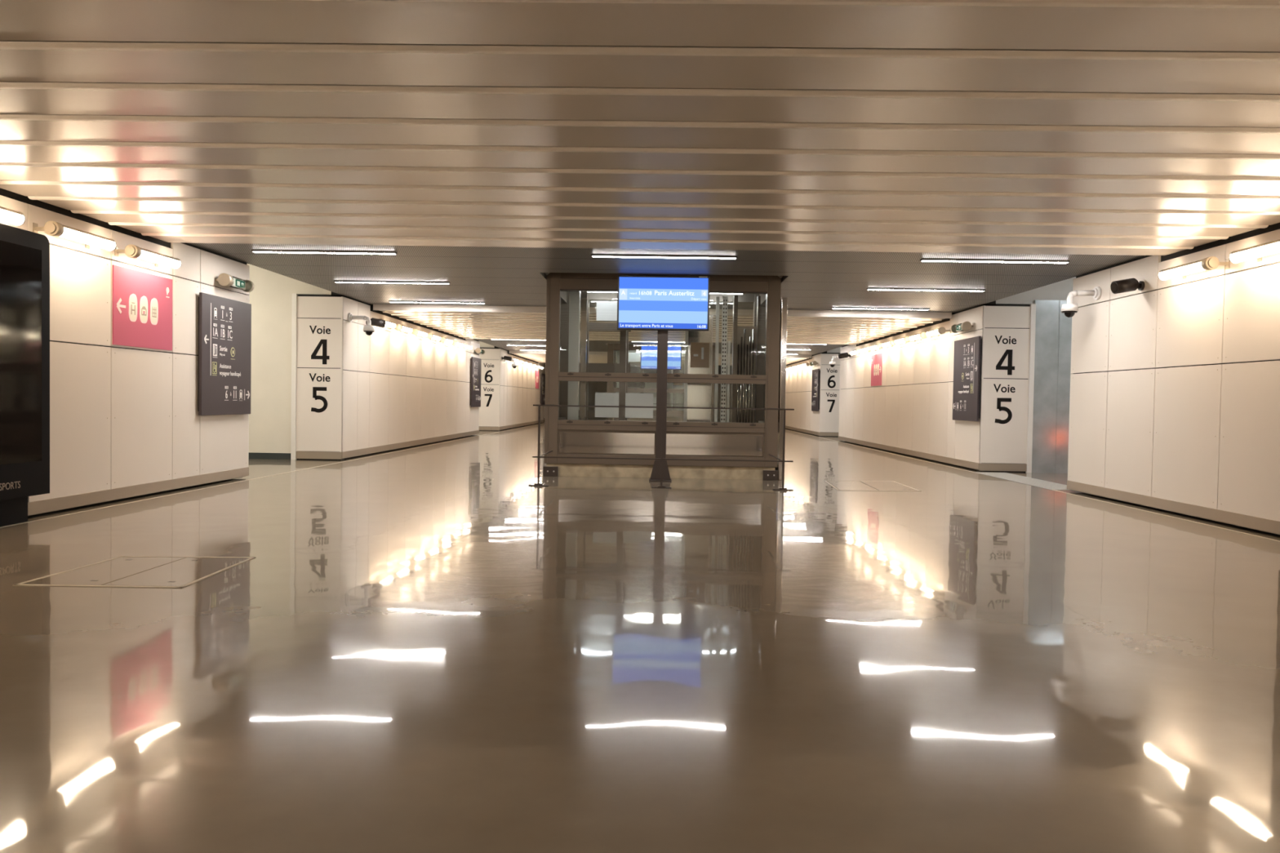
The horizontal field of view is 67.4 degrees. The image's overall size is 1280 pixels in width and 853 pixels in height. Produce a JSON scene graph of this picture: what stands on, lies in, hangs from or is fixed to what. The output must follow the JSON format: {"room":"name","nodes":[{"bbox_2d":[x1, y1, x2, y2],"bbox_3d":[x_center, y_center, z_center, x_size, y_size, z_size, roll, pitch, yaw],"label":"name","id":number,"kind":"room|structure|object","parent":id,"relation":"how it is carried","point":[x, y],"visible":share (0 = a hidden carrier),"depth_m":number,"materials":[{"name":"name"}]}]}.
{"room":"train station underpass","nodes":[
{"label":"train station underpass","id":0,"kind":"room"},
{"bbox_2d":[0,187,249,515],"bbox_3d":[-5.639,-0.655,6.712,0.242,3.030,13.054,1,2,1],"label":"wall","id":1,"kind":"structure","parent":0,"point":[121,415],"depth_m":10.09,"materials":[{"name":"white tile"}]},
{"bbox_2d":[0,206,25,226],"bbox_3d":[-5.358,-1.758,7.723,0.246,0.132,0.995,1,2,1],"label":"lamp","id":2,"kind":"object","parent":1,"relation":"attached to","point":[16,218],"visible":1,"depth_m":8.03,"materials":[{"name":"beige plastic"}]},
{"bbox_2d":[32,220,116,251],"bbox_3d":[-5.331,-1.794,9.092,0.246,0.132,0.995,1,2,1],"label":"lamp","id":3,"kind":"object","parent":1,"relation":"attached to","point":[51,228],"visible":0.98,"depth_m":8.91,"materials":[{"name":"beige plastic"}]},
{"bbox_2d":[27,466,248,515],"bbox_3d":[-5.552,0.791,6.740,0.042,0.120,13.050,1,2,1],"label":"baseboard","id":4,"kind":"structure","parent":1,"relation":"attached to","point":[42,506],"depth_m":10.22,"materials":[{"name":"beige"}]},
{"bbox_2d":[112,264,172,350],"bbox_3d":[-5.427,-1.274,10.511,0.016,0.820,1.200,1,2,1],"label":"sign","id":5,"kind":"object","parent":1,"relation":"attached to","point":[142,302],"visible":1,"depth_m":10.45,"materials":[{"name":"red plastic"}]},
{"bbox_2d":[114,244,181,269],"bbox_3d":[-5.305,-1.829,10.391,0.246,0.132,0.995,1,2,1],"label":"lamp","id":6,"kind":"object","parent":1,"relation":"attached to","point":[131,251],"visible":1,"depth_m":10.20,"materials":[{"name":"beige plastic"}]},
{"bbox_2d":[198,292,251,415],"bbox_3d":[-5.364,-0.903,12.425,0.074,1.500,1.420,1,2,1],"label":"direction sign","id":7,"kind":"object","parent":1,"relation":"attached to","point":[224,324],"visible":1,"depth_m":12.31,"materials":[{"name":"grey metal"}]},
{"bbox_2d":[215,273,253,292],"bbox_3d":[-5.281,-1.870,12.503,0.209,0.160,0.720,1,2,1],"label":"exit light","id":8,"kind":"object","parent":1,"relation":"attached to","point":[224,279],"visible":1,"depth_m":12.46,"materials":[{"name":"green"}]},
{"bbox_2d":[246,262,331,453],"bbox_3d":[-8.604,-1.271,15.232,6.560,3.750,4.490,1,2,1],"label":"wall","id":9,"kind":"structure","parent":0,"point":[271,296],"depth_m":17.18,"materials":[{"name":"paint"}]},
{"bbox_2d":[248,452,290,459],"bbox_3d":[-8.954,0.490,17.261,5.440,0.110,0.020,1,2,1],"label":"baseboard","id":10,"kind":"structure","parent":9,"relation":"attached to","point":[251,455],"depth_m":17.20,"materials":[{"name":"grey"}]},
{"bbox_2d":[0,422,1279,541],"bbox_3d":[0.421,0.569,22.019,11.060,0.002,56.000,1,2,1],"label":"trim","id":11,"kind":"structure","parent":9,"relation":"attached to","point":[544,423],"depth_m":11.13,"materials":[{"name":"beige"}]},
{"bbox_2d":[290,293,346,460],"bbox_3d":[-5.760,-0.884,17.266,0.900,2.960,0.330,1,2,1],"label":"wall","id":12,"kind":"structure","parent":0,"point":[314,435],"depth_m":17.13,"materials":[{"name":"white tile"}]},
{"bbox_2d":[309,325,330,364],"bbox_3d":[-5.707,-1.453,17.113,0.382,0.688,0.003,1,2,1],"label":"lettering","id":13,"kind":"object","parent":12,"relation":"attached to","point":[323,342],"visible":1,"depth_m":17.11,"materials":[{"name":"black paint"}]},
{"bbox_2d":[309,373,330,413],"bbox_3d":[-5.721,-0.597,17.137,0.382,0.700,0.002,1,2,1],"label":"lettering","id":14,"kind":"object","parent":12,"relation":"attached to","point":[315,389],"visible":1,"depth_m":17.14,"materials":[{"name":"black paint"}]},
{"bbox_2d":[331,291,479,458],"bbox_3d":[-5.300,-1.102,23.653,0.242,3.030,13.054,1,2,1],"label":"wall","id":15,"kind":"structure","parent":0,"point":[398,387],"depth_m":20.95,"materials":[{"name":"white tile"}]},
{"bbox_2d":[347,312,374,335],"bbox_3d":[-5.054,-1.859,17.452,0.470,0.407,0.210,1,2,1],"label":"dome camera","id":16,"kind":"object","parent":15,"relation":"attached to","point":[369,329],"visible":1,"depth_m":17.42,"materials":[{"name":"white plastic"}]},
{"bbox_2d":[365,317,385,328],"bbox_3d":[-5.091,-1.999,18.500,0.365,0.193,0.150,1,2,8],"label":"camera","id":17,"kind":"object","parent":15,"relation":"attached to","point":[375,322],"visible":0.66,"depth_m":18.43,"materials":[{"name":"black plastic"}]},
{"bbox_2d":[378,318,395,328],"bbox_3d":[-5.128,-2.062,19.236,0.246,0.132,0.995,1,2,1],"label":"lamp","id":18,"kind":"object","parent":15,"relation":"attached to","point":[389,324],"visible":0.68,"depth_m":19.32,"materials":[{"name":"beige plastic"}]},
{"bbox_2d":[390,324,413,333],"bbox_3d":[-5.101,-2.097,20.566,0.246,0.132,0.995,1,2,1],"label":"lamp","id":19,"kind":"object","parent":15,"relation":"attached to","point":[400,327],"visible":0.99,"depth_m":20.37,"materials":[{"name":"beige"}]},
{"bbox_2d":[341,430,479,458],"bbox_3d":[-5.213,0.345,23.681,0.042,0.120,13.050,1,2,1],"label":"baseboard","id":20,"kind":"structure","parent":15,"relation":"attached to","point":[401,445],"depth_m":21.09,"materials":[{"name":"beige"}]},
{"bbox_2d":[407,328,427,337],"bbox_3d":[-5.074,-2.132,21.925,0.246,0.132,0.995,1,2,1],"label":"lamp","id":21,"kind":"object","parent":15,"relation":"attached to","point":[415,331],"visible":0.98,"depth_m":21.73,"materials":[{"name":"beige"}]},
{"bbox_2d":[422,333,440,341],"bbox_3d":[-5.047,-2.168,23.284,0.246,0.132,0.995,1,2,1],"label":"lamp","id":22,"kind":"object","parent":15,"relation":"attached to","point":[430,335],"visible":0.94,"depth_m":23.07,"materials":[{"name":"beige"}]},
{"bbox_2d":[435,337,453,344],"bbox_3d":[-5.020,-2.204,24.663,0.246,0.132,0.995,1,2,1],"label":"lamp","id":23,"kind":"object","parent":15,"relation":"attached to","point":[442,339],"visible":0.95,"depth_m":24.43,"materials":[{"name":"beige"}]},
{"bbox_2d":[447,340,463,346],"bbox_3d":[-4.992,-2.240,26.032,0.246,0.132,0.995,1,2,1],"label":"lamp","id":24,"kind":"object","parent":15,"relation":"attached to","point":[455,343],"visible":0.96,"depth_m":25.82,"materials":[{"name":"beige"}]},
{"bbox_2d":[457,343,472,349],"bbox_3d":[-4.966,-2.275,27.332,0.246,0.132,0.995,1,2,1],"label":"lamp","id":25,"kind":"object","parent":15,"relation":"attached to","point":[467,346],"visible":0.88,"depth_m":27.15,"materials":[{"name":"beige"}]},
{"bbox_2d":[470,356,481,407],"bbox_3d":[-5.026,-1.349,29.366,0.074,1.500,1.420,1,2,1],"label":"direction sign","id":26,"kind":"object","parent":15,"relation":"attached to","point":[475,362],"visible":1,"depth_m":29.17,"materials":[{"name":"grey"}]},
{"bbox_2d":[479,341,494,347],"bbox_3d":[-8.265,-1.717,32.173,6.560,3.750,4.490,1,2,1],"label":"wall","id":27,"kind":"structure","parent":0,"point":[482,344],"depth_m":34.08,"materials":[{"name":"paint"}]},
{"bbox_2d":[474,347,484,354],"bbox_3d":[-4.941,-2.318,29.544,0.209,0.160,0.720,1,2,1],"label":"exit light","id":28,"kind":"object","parent":27,"relation":"attached to","point":[477,350],"visible":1,"depth_m":29.19,"materials":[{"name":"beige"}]},
{"bbox_2d":[479,347,500,431],"bbox_3d":[-5.421,-1.330,34.207,0.900,2.960,0.330,1,2,1],"label":"wall","id":29,"kind":"structure","parent":0,"point":[489,416],"depth_m":34.07,"materials":[{"name":"white tile"}]},
{"bbox_2d":[483,363,493,382],"bbox_3d":[-5.368,-1.899,34.054,0.382,0.689,0.002,1,2,1],"label":"lettering","id":30,"kind":"object","parent":29,"relation":"attached to","point":[486,375],"visible":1,"depth_m":34.06,"materials":[{"name":"black paint"}]},
{"bbox_2d":[483,386,493,406],"bbox_3d":[-5.382,-1.050,34.077,0.382,0.688,0.002,1,2,1],"label":"lettering","id":31,"kind":"object","parent":29,"relation":"attached to","point":[490,395],"visible":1,"depth_m":34.07,"materials":[{"name":"black paint"}]},
{"bbox_2d":[501,355,511,360],"bbox_3d":[-4.773,-2.437,34.371,0.365,0.193,0.150,1,2,8],"label":"camera","id":32,"kind":"object","parent":29,"relation":"attached to","point":[505,357],"visible":1,"depth_m":34.31,"materials":[{"name":"black plastic"}]},
{"bbox_2d":[493,346,544,429],"bbox_3d":[-4.961,-1.548,40.594,0.242,3.030,13.054,1,2,1],"label":"wall","id":33,"kind":"structure","parent":0,"point":[518,393],"depth_m":38.62,"materials":[{"name":"white tile"}]},
{"bbox_2d":[504,358,517,368],"bbox_3d":[-4.704,-2.321,34.982,0.470,0.407,0.210,1,2,1],"label":"dome camera","id":34,"kind":"object","parent":33,"relation":"attached to","point":[513,365],"visible":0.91,"depth_m":34.93,"materials":[{"name":"white plastic"}]},
{"bbox_2d":[499,419,543,430],"bbox_3d":[-4.875,-0.101,40.622,0.042,0.120,13.050,1,2,1],"label":"baseboard","id":35,"kind":"structure","parent":33,"relation":"attached to","point":[501,428],"depth_m":38.73,"materials":[{"name":"beige"}]},
{"bbox_2d":[535,370,538,388],"bbox_3d":[-4.749,-2.166,44.392,0.016,0.820,1.200,1,2,1],"label":"sign","id":36,"kind":"object","parent":33,"relation":"attached to","point":[536,371],"visible":1,"depth_m":44.21,"materials":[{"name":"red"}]},
{"bbox_2d":[540,373,545,404],"bbox_3d":[-4.687,-1.796,46.307,0.074,1.500,1.420,1,2,1],"label":"direction sign","id":37,"kind":"object","parent":33,"relation":"attached to","point":[542,375],"visible":1,"depth_m":46.06,"materials":[{"name":"grey"}]},
{"bbox_2d":[543,365,545,421],"bbox_3d":[-5.082,-1.776,51.148,0.900,2.960,0.330,1,2,1],"label":"wall","id":38,"kind":"structure","parent":0,"point":[544,366],"depth_m":51.04,"materials":[{"name":"white"}]},
{"bbox_2d":[544,362,731,374],"bbox_3d":[1.137,-3.272,55.306,11.360,0.030,21.230,1,2,1],"label":"ceiling","id":39,"kind":"structure","parent":0,"point":[633,369],"depth_m":56.61,"materials":[{"name":"metal"}]},
{"bbox_2d":[0,417,1279,852],"bbox_3d":[0.570,0.433,29.516,26.000,0.120,73.000,1,2,1],"label":"floor","id":40,"kind":"structure","parent":0,"point":[432,648],"depth_m":4.12,"materials":[{"name":"tile"}]},
{"bbox_2d":[0,223,49,526],"bbox_3d":[-5.392,-0.406,7.651,0.186,2.530,1.900,1,2,1],"label":"display case","id":41,"kind":"object","parent":40,"relation":"on","point":[24,255],"visible":1,"depth_m":8.25,"materials":[{"name":"black glass"}]},
{"bbox_2d":[13,555,255,588],"bbox_3d":[-3.195,0.931,6.227,1.000,0.004,1.130,1,2,1],"label":"floor hatch","id":42,"kind":"object","parent":40,"relation":"on","point":[173,572],"visible":1,"depth_m":6.12,"materials":[{"name":"beige"}]},
{"bbox_2d":[606,343,715,422],"bbox_3d":[0.715,-1.225,32.301,3.645,3.050,2.140,1,2,1],"label":"shaft","id":43,"kind":"object","parent":40,"relation":"on","point":[677,390],"visible":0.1,"depth_m":31.31,"materials":[{"name":"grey metal"}]},
{"bbox_2d":[640,345,681,369],"bbox_3d":[0.655,-1.127,30.761,1.310,2.935,0.326,1,2,1],"label":"screen","id":44,"kind":"object","parent":40,"relation":"on","point":[648,353],"visible":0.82,"depth_m":30.57,"materials":[{"name":"blue glass"}]},
{"bbox_2d":[607,403,714,422],"bbox_3d":[0.633,-0.190,30.424,3.500,1.078,1.650,1,2,1],"label":"guard rail","id":45,"kind":"object","parent":40,"relation":"on","point":[653,403],"visible":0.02,"depth_m":29.60,"materials":[{"name":"grey metal"}]},
{"bbox_2d":[528,404,794,490],"bbox_3d":[0.294,0.257,13.483,3.500,1.078,1.650,1,2,1],"label":"guard rail","id":46,"kind":"object","parent":40,"relation":"on","point":[538,484],"visible":1,"depth_m":12.69,"materials":[{"name":"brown metal"}]},
{"bbox_2d":[617,275,710,481],"bbox_3d":[0.317,-0.681,13.821,1.310,2.935,0.326,1,2,1],"label":"screen","id":47,"kind":"object","parent":40,"relation":"on","point":[661,304],"visible":1,"depth_m":13.64,"materials":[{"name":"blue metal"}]},
{"bbox_2d":[542,272,787,479],"bbox_3d":[0.376,-0.779,15.360,3.645,3.050,2.140,1,2,1],"label":"elevator","id":48,"kind":"object","parent":40,"relation":"on","point":[757,378],"visible":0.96,"depth_m":14.38,"materials":[{"name":"brown metal"}]},
{"bbox_2d":[824,480,920,491],"bbox_3d":[3.228,0.838,13.615,1.150,0.004,1.700,1,2,1],"label":"floor hatch","id":49,"kind":"object","parent":40,"relation":"on","point":[882,486],"visible":1,"depth_m":13.52,"materials":[{"name":"beige tile"}]},
{"bbox_2d":[973,471,1071,490],"bbox_3d":[6.057,0.842,15.059,0.550,0.011,3.300,1,2,1],"label":"tactile paving","id":50,"kind":"object","parent":40,"relation":"on","point":[1025,480],"visible":0.9,"depth_m":14.88,"materials":[{"name":"grey"}]},
{"bbox_2d":[1031,299,1071,473],"bbox_3d":[7.923,-0.686,16.842,2.040,3.030,0.042,1,2,1],"label":"door","id":51,"kind":"structure","parent":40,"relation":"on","point":[1053,330],"depth_m":16.85,"materials":[{"name":"grey metal"}]},
{"bbox_2d":[0,0,1279,255],"bbox_3d":[0.153,-1.930,6.172,11.520,0.170,9.269,1,2,1],"label":"ceiling","id":52,"kind":"structure","parent":0,"point":[1126,127],"depth_m":5.85,"materials":[{"name":"beige metal"}]},
{"bbox_2d":[578,381,731,419],"bbox_3d":[1.308,-2.113,65.054,14.000,3.100,0.200,1,2,1],"label":"wall","id":53,"kind":"structure","parent":0,"point":[593,387],"depth_m":64.98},
{"bbox_2d":[507,350,812,365],"bbox_3d":[0.832,-2.823,40.103,11.520,0.170,9.169,1,2,1],"label":"ceiling","id":54,"kind":"structure","parent":0,"point":[536,356],"depth_m":36.91,"materials":[{"name":"beige"}]},
{"bbox_2d":[368,303,954,345],"bbox_3d":[0.493,-2.377,23.163,11.520,0.170,9.169,1,2,1],"label":"ceiling","id":55,"kind":"structure","parent":0,"point":[465,322],"depth_m":20.95,"materials":[{"name":"beige metal"}]},
{"bbox_2d":[475,339,847,355],"bbox_3d":[0.664,-2.723,31.632,11.360,0.180,7.760,1,2,1],"label":"ceiling","id":56,"kind":"structure","parent":0,"point":[593,346],"depth_m":31.21,"materials":[{"name":"metal"}]},
{"bbox_2d":[506,344,546,346],"bbox_3d":[-3.532,-2.697,31.937,1.800,0.024,0.086,1,2,1],"label":"recessed light","id":57,"kind":"object","parent":56,"relation":"in","point":[507,344],"visible":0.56,"depth_m":31.90,"materials":[{"name":"grey metal"}]},
{"bbox_2d":[786,348,811,350],"bbox_3d":[4.756,-2.559,31.775,1.800,0.024,0.086,1,2,1],"label":"recessed light","id":58,"kind":"object","parent":56,"relation":"in","point":[787,348],"visible":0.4,"depth_m":31.73,"materials":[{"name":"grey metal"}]},
{"bbox_2d":[186,242,1145,312],"bbox_3d":[0.325,-2.277,14.692,11.360,0.180,7.760,1,2,1],"label":"ceiling","id":59,"kind":"structure","parent":0,"point":[494,276],"depth_m":13.22,"materials":[{"name":"metal"}]},
{"bbox_2d":[251,249,397,254],"bbox_3d":[-3.931,-2.171,11.958,1.800,0.024,0.086,1,2,1],"label":"recessed light","id":60,"kind":"object","parent":59,"relation":"in","point":[252,251],"visible":1,"depth_m":11.92,"materials":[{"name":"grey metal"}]},
{"bbox_2d":[253,251,395,254],"bbox_3d":[-3.931,-2.169,11.958,1.768,0.020,0.071,1,2,1],"label":"diffuser","id":61,"kind":"object","parent":60,"relation":"attached to","point":[313,252],"depth_m":11.92,"materials":[{"name":"white plastic"}]},
{"bbox_2d":[333,280,450,284],"bbox_3d":[-3.870,-2.251,14.996,1.800,0.024,0.086,1,2,1],"label":"recessed light","id":62,"kind":"object","parent":59,"relation":"in","point":[348,282],"visible":1,"depth_m":14.96,"materials":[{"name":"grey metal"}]},
{"bbox_2d":[388,301,484,303],"bbox_3d":[-3.810,-2.331,18.025,1.800,0.024,0.086,1,2,1],"label":"recessed light","id":63,"kind":"object","parent":59,"relation":"in","point":[440,302],"visible":1,"depth_m":17.99,"materials":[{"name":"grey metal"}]},
{"bbox_2d":[390,302,479,303],"bbox_3d":[-3.810,-2.328,18.025,1.768,0.020,0.071,1,2,1],"label":"diffuser","id":64,"kind":"object","parent":63,"relation":"attached to","point":[390,302],"depth_m":17.98,"materials":[{"name":"white plastic"}]},
{"bbox_2d":[591,253,737,258],"bbox_3d":[0.297,-2.100,11.875,1.800,0.024,0.086,1,2,1],"label":"recessed light","id":65,"kind":"object","parent":59,"relation":"in","point":[592,255],"visible":1,"depth_m":11.84,"materials":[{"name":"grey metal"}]},
{"bbox_2d":[592,256,735,258],"bbox_3d":[0.297,-2.098,11.875,1.768,0.020,0.071,1,2,1],"label":"diffuser","id":66,"kind":"object","parent":65,"relation":"attached to","point":[682,257],"depth_m":11.84,"materials":[{"name":"white plastic"}]},
{"bbox_2d":[831,306,929,310],"bbox_3d":[4.477,-2.192,17.863,1.800,0.024,0.086,1,2,1],"label":"recessed light","id":67,"kind":"object","parent":59,"relation":"in","point":[841,308],"visible":1,"depth_m":17.83,"materials":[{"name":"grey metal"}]},
{"bbox_2d":[840,308,928,310],"bbox_3d":[4.477,-2.190,17.863,1.768,0.020,0.071,1,2,1],"label":"diffuser","id":68,"kind":"object","parent":67,"relation":"attached to","point":[841,308],"depth_m":17.83,"materials":[{"name":"white plastic"}]},
{"bbox_2d":[866,288,985,291],"bbox_3d":[4.417,-2.112,14.834,1.800,0.024,0.086,1,2,1],"label":"recessed light","id":69,"kind":"object","parent":59,"relation":"in","point":[877,289],"visible":1,"depth_m":14.80,"materials":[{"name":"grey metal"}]},
{"bbox_2d":[920,258,1070,263],"bbox_3d":[4.356,-2.033,11.796,1.800,0.024,0.086,1,2,1],"label":"recessed light","id":70,"kind":"object","parent":59,"relation":"in","point":[921,260],"visible":1,"depth_m":11.76,"materials":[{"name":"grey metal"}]},
{"bbox_2d":[922,260,1068,263],"bbox_3d":[4.356,-2.030,11.796,1.768,0.020,0.071,1,2,1],"label":"diffuser","id":71,"kind":"object","parent":70,"relation":"attached to","point":[989,261],"depth_m":11.76,"materials":[{"name":"white plastic"}]},
{"bbox_2d":[785,351,826,435],"bbox_3d":[6.595,-1.357,40.463,0.242,3.030,13.304,1,2,1],"label":"wall","id":72,"kind":"structure","parent":0,"point":[798,381],"depth_m":38.19,"materials":[{"name":"white tile"}]},
{"bbox_2d":[785,426,819,435],"bbox_3d":[6.462,0.086,40.495,0.042,0.120,13.300,1,2,1],"label":"baseboard","id":73,"kind":"structure","parent":72,"relation":"attached to","point":[815,433],"depth_m":37.42,"materials":[{"name":"beige"}]},
{"bbox_2d":[802,362,809,366],"bbox_3d":[6.283,-2.326,36.080,0.246,0.132,0.995,1,2,1],"label":"lamp","id":74,"kind":"object","parent":72,"relation":"attached to","point":[806,363],"visible":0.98,"depth_m":35.64,"materials":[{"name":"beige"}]},
{"bbox_2d":[809,360,817,365],"bbox_3d":[6.272,-2.272,34.624,0.209,0.160,0.720,1,2,1],"label":"exit light","id":75,"kind":"object","parent":72,"relation":"attached to","point":[814,362],"visible":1,"depth_m":34.27,"materials":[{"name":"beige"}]},
{"bbox_2d":[811,368,820,411],"bbox_3d":[6.319,-1.303,34.508,0.074,1.500,1.420,1,2,1],"label":"direction sign","id":76,"kind":"object","parent":72,"relation":"attached to","point":[815,373],"visible":1,"depth_m":34.29,"materials":[{"name":"black"}]},
{"bbox_2d":[819,352,839,436],"bbox_3d":[6.795,-1.125,33.938,0.900,2.960,0.330,1,2,1],"label":"wall","id":77,"kind":"structure","parent":0,"point":[828,421],"depth_m":33.81,"materials":[{"name":"white"}]},
{"bbox_2d":[826,392,836,412],"bbox_3d":[6.734,-0.846,33.810,0.382,0.688,0.002,1,2,1],"label":"platform number","id":78,"kind":"object","parent":77,"relation":"attached to","point":[835,395],"visible":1,"depth_m":33.81,"materials":[{"name":"black paint"}]},
{"bbox_2d":[826,368,837,387],"bbox_3d":[6.747,-1.696,33.788,0.382,0.689,0.002,1,2,1],"label":"platform number","id":79,"kind":"object","parent":77,"relation":"attached to","point":[831,376],"visible":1,"depth_m":33.79,"materials":[{"name":"black paint"}]},
{"bbox_2d":[826,346,841,352],"bbox_3d":[9.571,-1.421,31.919,6.560,3.750,4.240,1,2,1],"label":"wall","id":80,"kind":"structure","parent":0,"point":[837,349],"depth_m":33.81,"materials":[{"name":"grey paint"}]},
{"bbox_2d":[838,300,995,470],"bbox_3d":[6.256,-0.911,23.522,0.242,3.030,13.304,1,2,1],"label":"wall","id":81,"kind":"structure","parent":0,"point":[912,407],"depth_m":21.46,"materials":[{"name":"white tile"}]},
{"bbox_2d":[829,355,844,367],"bbox_3d":[6.036,-2.019,29.442,0.470,0.407,0.210,1,2,1],"label":"dome camera","id":82,"kind":"object","parent":81,"relation":"attached to","point":[832,363],"visible":0.9,"depth_m":29.41,"materials":[{"name":"white plastic"}]},
{"bbox_2d":[838,352,850,359],"bbox_3d":[6.079,-2.105,28.529,0.365,0.193,0.150,1,2,-6],"label":"camera","id":83,"kind":"object","parent":81,"relation":"attached to","point":[843,355],"visible":0.98,"depth_m":28.47,"materials":[{"name":"black plastic"}]},
{"bbox_2d":[849,349,865,355],"bbox_3d":[6.101,-2.086,26.965,0.246,0.132,0.995,1,2,1],"label":"lamp","id":84,"kind":"object","parent":81,"relation":"attached to","point":[857,351],"visible":0.88,"depth_m":26.79,"materials":[{"name":"beige"}]},
{"bbox_2d":[859,346,875,352],"bbox_3d":[6.075,-2.051,25.661,0.246,0.132,0.995,1,2,1],"label":"lamp","id":85,"kind":"object","parent":81,"relation":"attached to","point":[866,348],"visible":0.9,"depth_m":25.45,"materials":[{"name":"beige"}]},
{"bbox_2d":[871,353,882,386],"bbox_3d":[6.168,-1.473,25.052,0.016,0.820,1.200,1,2,1],"label":"sign","id":86,"kind":"object","parent":81,"relation":"attached to","point":[877,359],"visible":1,"depth_m":25.02,"materials":[{"name":"red"}]},
{"bbox_2d":[870,343,887,350],"bbox_3d":[6.049,-2.017,24.357,0.246,0.132,0.995,1,2,1],"label":"lamp","id":87,"kind":"object","parent":81,"relation":"attached to","point":[879,345],"visible":0.9,"depth_m":24.17,"materials":[{"name":"beige"}]},
{"bbox_2d":[881,339,900,347],"bbox_3d":[6.023,-1.983,23.052,0.246,0.132,0.995,1,2,1],"label":"lamp","id":88,"kind":"object","parent":81,"relation":"attached to","point":[891,343],"visible":0.89,"depth_m":22.89,"materials":[{"name":"beige"}]},
{"bbox_2d":[894,336,915,344],"bbox_3d":[5.997,-1.948,21.748,0.246,0.132,0.995,1,2,1],"label":"lamp","id":89,"kind":"object","parent":81,"relation":"attached to","point":[906,339],"visible":0.92,"depth_m":21.54,"materials":[{"name":"beige"}]},
{"bbox_2d":[838,435,979,470],"bbox_3d":[6.123,0.532,23.555,0.042,0.120,13.300,1,2,1],"label":"baseboard","id":90,"kind":"structure","parent":81,"relation":"attached to","point":[966,464],"depth_m":20.82,"materials":[{"name":"beige"}]},
{"bbox_2d":[909,332,932,341],"bbox_3d":[5.971,-1.914,20.444,0.246,0.132,0.995,1,2,1],"label":"lamp","id":91,"kind":"object","parent":81,"relation":"attached to","point":[921,335],"visible":0.98,"depth_m":20.23,"materials":[{"name":"beige"}]},
{"bbox_2d":[925,327,951,337],"bbox_3d":[5.945,-1.880,19.140,0.246,0.132,0.995,1,2,1],"label":"lamp","id":92,"kind":"object","parent":81,"relation":"attached to","point":[941,330],"visible":1,"depth_m":18.91,"materials":[{"name":"beige"}]},
{"bbox_2d":[950,321,973,333],"bbox_3d":[5.934,-1.826,17.683,0.209,0.160,0.720,1,2,1],"label":"camera","id":93,"kind":"object","parent":81,"relation":"attached to","point":[966,326],"visible":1,"depth_m":17.63,"materials":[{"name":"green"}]},
{"bbox_2d":[952,336,982,421],"bbox_3d":[5.981,-0.857,17.567,0.074,1.500,1.420,1,2,1],"label":"direction sign","id":94,"kind":"object","parent":81,"relation":"attached to","point":[967,352],"visible":1,"depth_m":17.44,"materials":[{"name":"grey metal"}]},
{"bbox_2d":[976,303,1035,472],"bbox_3d":[6.456,-0.679,16.997,0.900,2.960,0.330,1,2,1],"label":"wall","id":95,"kind":"structure","parent":0,"point":[1008,446],"depth_m":16.86,"materials":[{"name":"white"}]},
{"bbox_2d":[993,383,1015,423],"bbox_3d":[6.395,-0.394,16.869,0.382,0.700,0.002,1,2,1],"label":"platform number","id":96,"kind":"object","parent":95,"relation":"attached to","point":[999,400],"visible":1,"depth_m":16.87,"materials":[{"name":"black paint"}]},
{"bbox_2d":[995,335,1016,374],"bbox_3d":[6.409,-1.250,16.846,0.382,0.688,0.003,1,2,1],"label":"platform number","id":97,"kind":"object","parent":95,"relation":"attached to","point":[1009,352],"visible":1,"depth_m":16.85,"materials":[{"name":"black paint"}]},
{"bbox_2d":[995,276,1075,304],"bbox_3d":[9.232,-0.975,14.978,6.560,3.750,4.240,1,2,1],"label":"wall","id":98,"kind":"structure","parent":0,"point":[1060,291],"depth_m":16.86,"materials":[{"name":"grey paint"}]},
{"bbox_2d":[1067,222,1279,534],"bbox_3d":[5.918,-0.465,6.581,0.242,3.030,13.304,1,2,1],"label":"wall","id":99,"kind":"structure","parent":0,"point":[1175,382],"depth_m":10.38,"materials":[{"name":"white tile"}]},
{"bbox_2d":[1060,286,1101,317],"bbox_3d":[5.697,-1.611,12.431,0.470,0.407,0.210,1,2,1],"label":"dome camera","id":100,"kind":"object","parent":99,"relation":"attached to","point":[1069,308],"visible":1,"depth_m":12.39,"materials":[{"name":"white plastic"}]},
{"bbox_2d":[1110,278,1144,293],"bbox_3d":[5.734,-1.651,11.289,0.365,0.193,0.150,1,2,-6],"label":"camera","id":101,"kind":"object","parent":99,"relation":"attached to","point":[1130,284],"visible":1,"depth_m":11.23,"materials":[{"name":"black"}]},
{"bbox_2d":[1066,480,1279,534],"bbox_3d":[5.784,0.978,6.614,0.042,0.120,13.300,1,2,1],"label":"baseboard","id":102,"kind":"structure","parent":99,"relation":"attached to","point":[1266,525],"depth_m":10.30,"materials":[{"name":"beige"}]},
{"bbox_2d":[1157,256,1230,280],"bbox_3d":[5.762,-1.640,10.025,0.246,0.132,0.995,1,2,1],"label":"lamp","id":103,"kind":"object","parent":99,"relation":"attached to","point":[1211,263],"visible":1,"depth_m":9.85,"materials":[{"name":"beige plastic"}]},
{"bbox_2d":[1228,239,1279,263],"bbox_3d":[5.736,-1.605,8.720,0.246,0.132,0.995,1,2,1],"label":"lamp","id":104,"kind":"object","parent":99,"relation":"attached to","point":[1257,251],"visible":1,"depth_m":8.81,"materials":[{"name":"beige plastic"}]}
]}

